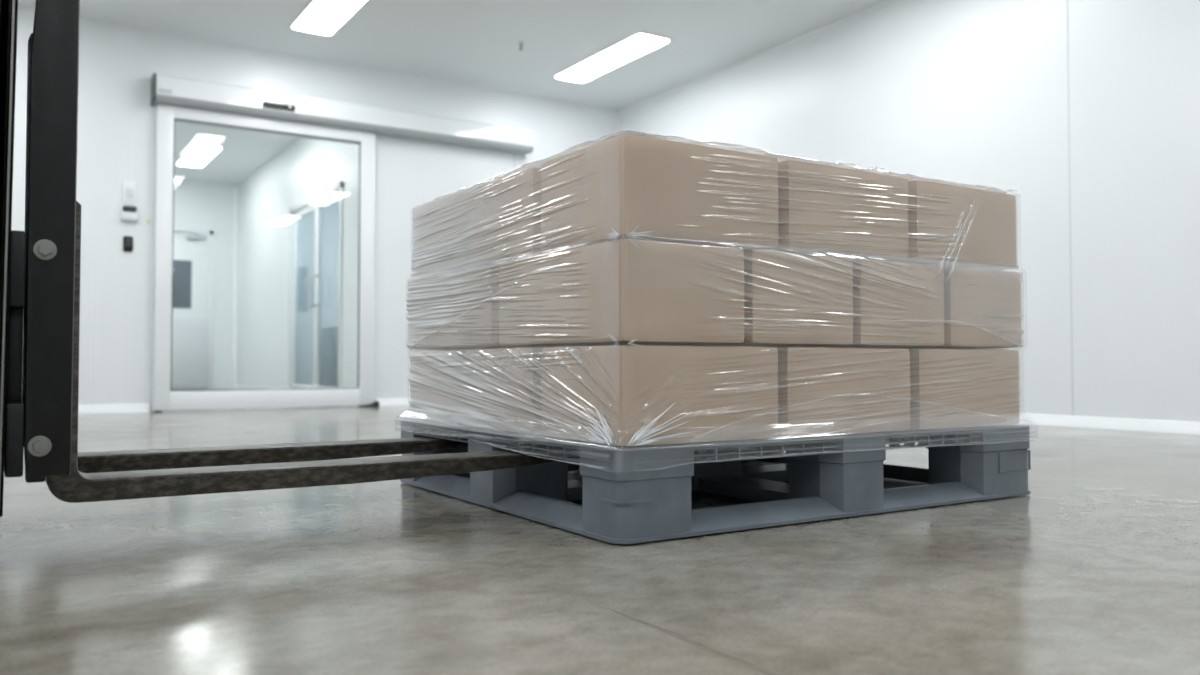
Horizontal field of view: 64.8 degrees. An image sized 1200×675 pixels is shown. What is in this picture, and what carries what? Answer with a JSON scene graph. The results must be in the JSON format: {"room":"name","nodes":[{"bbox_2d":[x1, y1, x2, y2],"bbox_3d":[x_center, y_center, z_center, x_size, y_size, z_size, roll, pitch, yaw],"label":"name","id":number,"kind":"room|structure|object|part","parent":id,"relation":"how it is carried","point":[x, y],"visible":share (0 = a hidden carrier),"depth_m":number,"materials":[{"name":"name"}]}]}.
{"room":"distribution center","nodes":[
{"label":"distribution center","id":0,"kind":"room"},
{"bbox_2d":[173,178,233,389],"bbox_3d":[-5.753,-0.646,10.769,3.060,2.510,0.120,1,-2,-33],"label":"wall","id":1,"kind":"structure","parent":0,"point":[198,204],"depth_m":11.42,"materials":[{"name":"white paint"}]},
{"bbox_2d":[172,228,213,389],"bbox_3d":[-5.007,-0.340,11.065,0.925,1.915,0.169,1,-2,-33],"label":"door","id":2,"kind":"structure","parent":1,"relation":"in","point":[193,252],"depth_m":11.24,"materials":[{"name":"white"}]},
{"bbox_3d":[-5.040,0.186,11.103,0.805,0.825,0.005,1,-2,-33],"label":"kick plate","id":3,"kind":"part","parent":2,"relation":"part of","materials":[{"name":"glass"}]},
{"bbox_2d":[231,183,238,388],"bbox_3d":[-4.439,-0.626,11.507,0.050,2.510,0.050,1,-2,-33],"label":"trim","id":4,"kind":"structure","parent":1,"relation":"attached to","point":[236,186],"depth_m":11.52,"materials":[{"name":"white"}]},
{"bbox_2d":[237,138,358,388],"bbox_3d":[-3.014,-0.682,9.433,0.120,2.510,5.320,1,-2,-33],"label":"wall","id":5,"kind":"structure","parent":0,"point":[305,168],"depth_m":9.76,"materials":[{"name":"white paint"}]},
{"bbox_2d":[234,385,276,388],"bbox_3d":[-3.781,0.574,10.464,0.028,0.054,2.460,1,-2,-33],"label":"baseboard","id":6,"kind":"structure","parent":5,"relation":"attached to","point":[236,386],"depth_m":10.86,"materials":[{"name":"white"}]},
{"bbox_2d":[288,181,342,388],"bbox_3d":[-2.633,-0.377,8.701,0.135,1.860,1.670,1,-2,-33],"label":"door","id":7,"kind":"structure","parent":5,"relation":"in","point":[334,193],"depth_m":8.68,"materials":[{"name":"white metal"}]},
{"bbox_3d":[-2.696,-0.421,8.745,0.075,0.292,0.022,1,-2,-33],"label":"pull handle","id":8,"kind":"part","parent":7,"relation":"part of","materials":[{"name":"silver metal"}]},
{"bbox_3d":[-2.577,-0.426,8.560,0.075,0.292,0.022,1,-2,-33],"label":"pull handle","id":9,"kind":"part","parent":7,"relation":"part of","materials":[{"name":"silver metal"}]},
{"bbox_2d":[11,9,615,411],"bbox_3d":[-3.203,-0.774,6.087,7.920,2.510,0.121,1,-2,-33],"label":"wall","id":10,"kind":"structure","parent":0,"point":[116,134],"depth_m":6.29,"materials":[{"name":"white paint"}]},
{"bbox_2d":[123,236,132,251],"bbox_3d":[-3.043,-0.605,6.100,0.056,0.099,0.022,1,-2,-33],"label":"button","id":11,"kind":"object","parent":10,"relation":"attached to","point":[127,240],"visible":1,"depth_m":6.09,"materials":[{"name":"black plastic"}]},
{"bbox_2d":[120,205,138,221],"bbox_3d":[-3.036,-0.798,6.103,0.107,0.104,0.034,1,-2,-33],"label":"card reader","id":12,"kind":"object","parent":10,"relation":"attached to","point":[127,213],"visible":1,"depth_m":6.09,"materials":[{"name":"white plastic"}]},
{"bbox_2d":[123,182,135,204],"bbox_3d":[-3.041,-0.931,6.114,0.074,0.147,0.016,1,-2,-33],"label":"switch plate","id":13,"kind":"object","parent":10,"relation":"attached to","point":[129,188],"visible":1,"depth_m":6.11,"materials":[{"name":"white plastic"}]},
{"bbox_2d":[78,398,408,413],"bbox_3d":[-3.163,0.452,5.991,7.920,0.054,0.028,1,-2,-33],"label":"baseboard","id":14,"kind":"structure","parent":10,"relation":"attached to","point":[104,408],"depth_m":6.07,"materials":[{"name":"white"}]},
{"bbox_2d":[153,104,375,411],"bbox_3d":[-2.279,-0.511,6.551,1.465,2.010,0.050,1,-2,-33],"label":"door","id":15,"kind":"structure","parent":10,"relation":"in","point":[164,397],"depth_m":6.41,"materials":[{"name":"white metal"}]},
{"bbox_2d":[175,120,359,405],"bbox_3d":[-2.329,-0.484,6.635,1.390,1.960,0.124,1,-2,-33],"label":"trim","id":16,"kind":"structure","parent":10,"relation":"attached to","point":[175,120],"depth_m":6.68,"materials":[{"name":"white metal"}]},
{"bbox_2d":[18,5,618,111],"bbox_3d":[-3.165,-2.020,6.062,7.920,0.020,0.020,1,-2,-33],"label":"trim","id":17,"kind":"structure","parent":10,"relation":"attached to","point":[20,7],"depth_m":6.80,"materials":[{"name":"white"}]},
{"bbox_2d":[151,73,533,154],"bbox_3d":[-1.731,-1.594,6.883,2.782,0.186,0.161,1,-2,-33],"label":"operator","id":18,"kind":"object","parent":10,"relation":"attached to","point":[168,90],"visible":1,"depth_m":6.73,"materials":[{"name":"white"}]},
{"bbox_2d":[616,110,621,135],"bbox_3d":[0.162,-0.718,8.142,0.035,2.510,0.035,1,-2,-33],"label":"trim","id":19,"kind":"structure","parent":10,"relation":"attached to","point":[618,113],"depth_m":8.18,"materials":[{"name":"white"}]},
{"bbox_2d":[302,200,338,384],"bbox_3d":[-1.608,-0.687,9.257,2.060,2.510,3.510,1,-2,-33],"label":"wall","id":20,"kind":"structure","parent":0,"point":[330,227],"depth_m":10.32,"materials":[{"name":"white"}]},
{"bbox_2d":[18,0,884,183],"bbox_3d":[-1.745,-2.166,3.840,8.160,0.150,16.180,1,-2,-33],"label":"ceiling","id":21,"kind":"structure","parent":0,"point":[467,41],"depth_m":6.35,"materials":[{"name":"white paint"}]},
{"bbox_2d":[176,144,222,166],"bbox_3d":[-4.245,-1.916,9.998,0.280,0.012,1.164,1,-2,-33],"label":"recessed light","id":22,"kind":"object","parent":21,"relation":"in","point":[197,155],"visible":1,"depth_m":9.94,"materials":[{"name":"white plastic"}]},
{"bbox_2d":[290,0,367,34],"bbox_3d":[-1.600,-2.032,5.756,0.280,0.012,1.164,1,-2,-33],"label":"recessed light","id":23,"kind":"object","parent":21,"relation":"in","point":[324,17],"visible":1,"depth_m":5.94,"materials":[{"name":"white plastic"}]},
{"bbox_2d":[518,42,523,50],"bbox_3d":[-0.541,-1.995,6.482,0.044,0.048,0.044,1,-2,-33],"label":"sprinkler","id":24,"kind":"object","parent":21,"relation":"attached to","point":[519,43],"visible":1,"depth_m":6.47,"materials":[{"name":"white metal"}]},
{"bbox_2d":[554,32,670,82],"bbox_3d":[0.065,-2.003,6.818,0.280,0.012,1.164,1,-2,-33],"label":"recessed light","id":25,"kind":"object","parent":21,"relation":"in","point":[638,44],"visible":1,"depth_m":6.75,"materials":[{"name":"white plastic"}]},
{"bbox_2d":[0,405,1199,674],"bbox_3d":[-1.745,0.518,3.767,8.160,0.200,16.180,1,-2,-33],"label":"floor","id":26,"kind":"structure","parent":0,"point":[1094,570],"depth_m":1.37,"materials":[{"name":"concrete"}]},
{"bbox_2d":[0,0,579,516],"bbox_3d":[-1.248,-0.693,1.571,2.662,2.102,0.866,1,-2,-33],"label":"forklift","id":27,"kind":"object","parent":26,"relation":"on","point":[40,265],"visible":0.95,"depth_m":1.45,"materials":[{"name":"metal"}]},
{"bbox_3d":[-0.951,-0.742,1.403,0.181,2.012,0.064,1,-2,-33],"label":"mast rail","id":28,"kind":"part","parent":27,"relation":"part of","materials":[{"name":"metal"}]},
{"bbox_2d":[321,326,337,386],"bbox_3d":[-2.227,0.227,8.849,0.534,0.660,0.890,1,-2,-33],"label":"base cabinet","id":29,"kind":"object","parent":26,"relation":"on","point":[329,364],"visible":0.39,"depth_m":8.85,"materials":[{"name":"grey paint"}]},
{"bbox_3d":[-2.318,0.188,8.533,0.014,0.560,0.425,1,-2,-33],"label":"door","id":30,"kind":"part","parent":29,"relation":"part of","materials":[{"name":"grey paint"}]},
{"bbox_2d":[358,401,378,406],"bbox_3d":[-1.678,0.483,6.853,0.152,0.040,0.032,1,-2,-33],"label":"floor guide","id":31,"kind":"object","parent":26,"relation":"on","point":[376,403],"visible":1,"depth_m":6.86,"materials":[{"name":"black plastic"}]},
{"bbox_2d":[400,419,1030,543],"bbox_3d":[0.252,0.298,2.391,1.200,0.165,1.063,1,-2,-33],"label":"pallet","id":32,"kind":"object","parent":26,"relation":"on","point":[629,494],"visible":0.74,"depth_m":1.96,"materials":[{"name":"grey plastic"}]},
{"bbox_2d":[414,424,467,442],"bbox_3d":[-0.374,0.230,2.287,0.028,0.026,0.340,1,-2,-33],"label":"grille","id":33,"kind":"object","parent":32,"relation":"attached to","point":[444,431],"depth_m":2.28,"materials":[{"name":"grey plastic"}]},
{"bbox_2d":[412,349,471,424],"bbox_3d":[-0.267,0.126,2.507,0.377,0.184,0.323,1,-2,-33],"label":"carton","id":34,"kind":"object","parent":32,"relation":"on","point":[463,351],"visible":0.13,"depth_m":2.34,"materials":[{"name":"cardboard"}]},
{"bbox_2d":[413,265,520,349],"bbox_3d":[-0.260,-0.065,2.414,0.290,0.188,0.507,1,-2,-33],"label":"carton","id":35,"kind":"object","parent":34,"relation":"on","point":[480,330],"visible":0.37,"depth_m":2.19,"materials":[{"name":"cardboard"}]},
{"bbox_2d":[415,193,467,231],"bbox_3d":[-0.255,-0.252,2.503,0.380,0.186,0.330,1,-2,-33],"label":"carton","id":36,"kind":"object","parent":35,"relation":"on","point":[463,208],"visible":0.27,"depth_m":2.29,"materials":[{"name":"cardboard"}]},
{"bbox_2d":[466,347,546,433],"bbox_3d":[-0.075,0.118,2.207,0.377,0.184,0.342,1,-2,-33],"label":"carton","id":37,"kind":"object","parent":32,"relation":"on","point":[529,421],"visible":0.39,"depth_m":2.03,"materials":[{"name":"cardboard"}]},
{"bbox_2d":[493,436,579,461],"bbox_3d":[-0.121,0.219,1.890,0.028,0.026,0.371,1,-2,-33],"label":"grille","id":38,"kind":"object","parent":32,"relation":"attached to","point":[538,443],"depth_m":1.88,"materials":[{"name":"grey plastic"}]},
{"bbox_2d":[541,344,777,445],"bbox_3d":[0.117,0.110,1.906,0.374,0.184,0.310,1,-2,-33],"label":"carton","id":39,"kind":"object","parent":32,"relation":"on","point":[722,388],"visible":0.9,"depth_m":1.78,"materials":[{"name":"cardboard"}]},
{"bbox_2d":[499,239,743,346],"bbox_3d":[0.027,-0.077,1.964,0.288,0.188,0.502,1,-2,-33],"label":"carton","id":40,"kind":"object","parent":39,"relation":"on","point":[655,292],"visible":0.92,"depth_m":1.78,"materials":[{"name":"cardboard"}]},
{"bbox_2d":[467,168,551,265],"bbox_3d":[-0.072,-0.260,2.216,0.380,0.186,0.335,1,-2,-33],"label":"carton","id":41,"kind":"object","parent":40,"relation":"on","point":[511,204],"visible":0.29,"depth_m":2.07,"materials":[{"name":"cardboard"}]},
{"bbox_2d":[541,134,778,251],"bbox_3d":[0.117,-0.268,1.919,0.379,0.186,0.317,1,-2,-33],"label":"carton","id":42,"kind":"object","parent":40,"relation":"on","point":[679,192],"visible":0.81,"depth_m":1.78,"materials":[{"name":"cardboard"}]},
{"bbox_2d":[398,130,1019,445],"bbox_3d":[0.254,-0.054,2.406,1.223,0.614,1.082,1,-2,-33],"label":"wrap","id":43,"kind":"object","parent":32,"relation":"on","point":[437,289],"visible":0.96,"depth_m":2.28,"materials":[{"name":"clear plastic"}]},
{"bbox_2d":[694,440,842,462],"bbox_3d":[0.323,0.218,1.826,0.392,0.027,0.028,1,-2,-33],"label":"grille","id":44,"kind":"object","parent":32,"relation":"attached to","point":[826,449],"depth_m":1.82,"materials":[{"name":"grey plastic"}]},
{"bbox_2d":[773,346,909,436],"bbox_3d":[0.407,0.117,2.183,0.376,0.184,0.464,1,-2,-33],"label":"carton","id":45,"kind":"object","parent":32,"relation":"on","point":[810,379],"visible":0.49,"depth_m":1.97,"materials":[{"name":"cardboard"}]},
{"bbox_2d":[719,250,852,346],"bbox_3d":[0.281,-0.073,2.130,0.286,0.188,0.506,1,-2,-33],"label":"carton","id":46,"kind":"object","parent":45,"relation":"on","point":[816,301],"visible":0.45,"depth_m":1.91,"materials":[{"name":"cardboard"}]},
{"bbox_2d":[766,160,908,260],"bbox_3d":[0.409,-0.261,2.195,0.369,0.186,0.466,1,-2,-33],"label":"carton","id":47,"kind":"object","parent":46,"relation":"on","point":[813,219],"visible":0.4,"depth_m":1.98,"materials":[{"name":"cardboard"}]},
{"bbox_2d":[805,259,943,347],"bbox_3d":[0.534,-0.069,2.292,0.283,0.188,0.509,1,-2,-33],"label":"carton","id":48,"kind":"object","parent":45,"relation":"on","point":[896,304],"visible":0.38,"depth_m":2.06,"materials":[{"name":"cardboard"}]},
{"bbox_2d":[886,431,982,449],"bbox_3d":[0.729,0.225,2.085,0.337,0.027,0.028,1,-2,-33],"label":"grille","id":49,"kind":"object","parent":32,"relation":"attached to","point":[973,440],"depth_m":2.09,"materials":[{"name":"grey plastic"}]},
{"bbox_2d":[899,348,1019,429],"bbox_3d":[0.743,0.123,2.397,0.374,0.184,0.465,1,-2,-33],"label":"carton","id":50,"kind":"object","parent":32,"relation":"on","point":[950,388],"visible":0.43,"depth_m":2.18,"materials":[{"name":"cardboard"}]},
{"bbox_2d":[907,267,1021,348],"bbox_3d":[0.782,-0.064,2.450,0.277,0.188,0.507,1,-2,-33],"label":"carton","id":51,"kind":"object","parent":50,"relation":"on","point":[987,300],"visible":0.35,"depth_m":2.23,"materials":[{"name":"cardboard"}]},
{"bbox_2d":[894,180,1016,270],"bbox_3d":[0.740,-0.255,2.405,0.374,0.186,0.465,1,-2,-33],"label":"carton","id":52,"kind":"object","parent":51,"relation":"on","point":[934,208],"visible":0.38,"depth_m":2.19,"materials":[{"name":"cardboard"}]},
{"bbox_2d":[622,0,1199,421],"bbox_3d":[3.042,-0.837,3.774,0.121,2.510,10.740,1,-2,-33],"label":"wall","id":53,"kind":"structure","parent":0,"point":[1089,110],"depth_m":4.82,"materials":[{"name":"white paint"}]},
{"bbox_2d":[619,0,896,110],"bbox_3d":[3.016,-2.084,3.720,0.020,0.020,10.620,1,-2,-33],"label":"trim","id":54,"kind":"structure","parent":53,"relation":"attached to","point":[885,2],"depth_m":6.61,"materials":[{"name":"white"}]},
{"bbox_2d":[1018,413,1199,434],"bbox_3d":[3.012,0.388,3.650,0.028,0.054,10.620,1,-2,-33],"label":"baseboard","id":55,"kind":"structure","parent":53,"relation":"attached to","point":[1183,427],"depth_m":4.52,"materials":[{"name":"white"}]}
]}

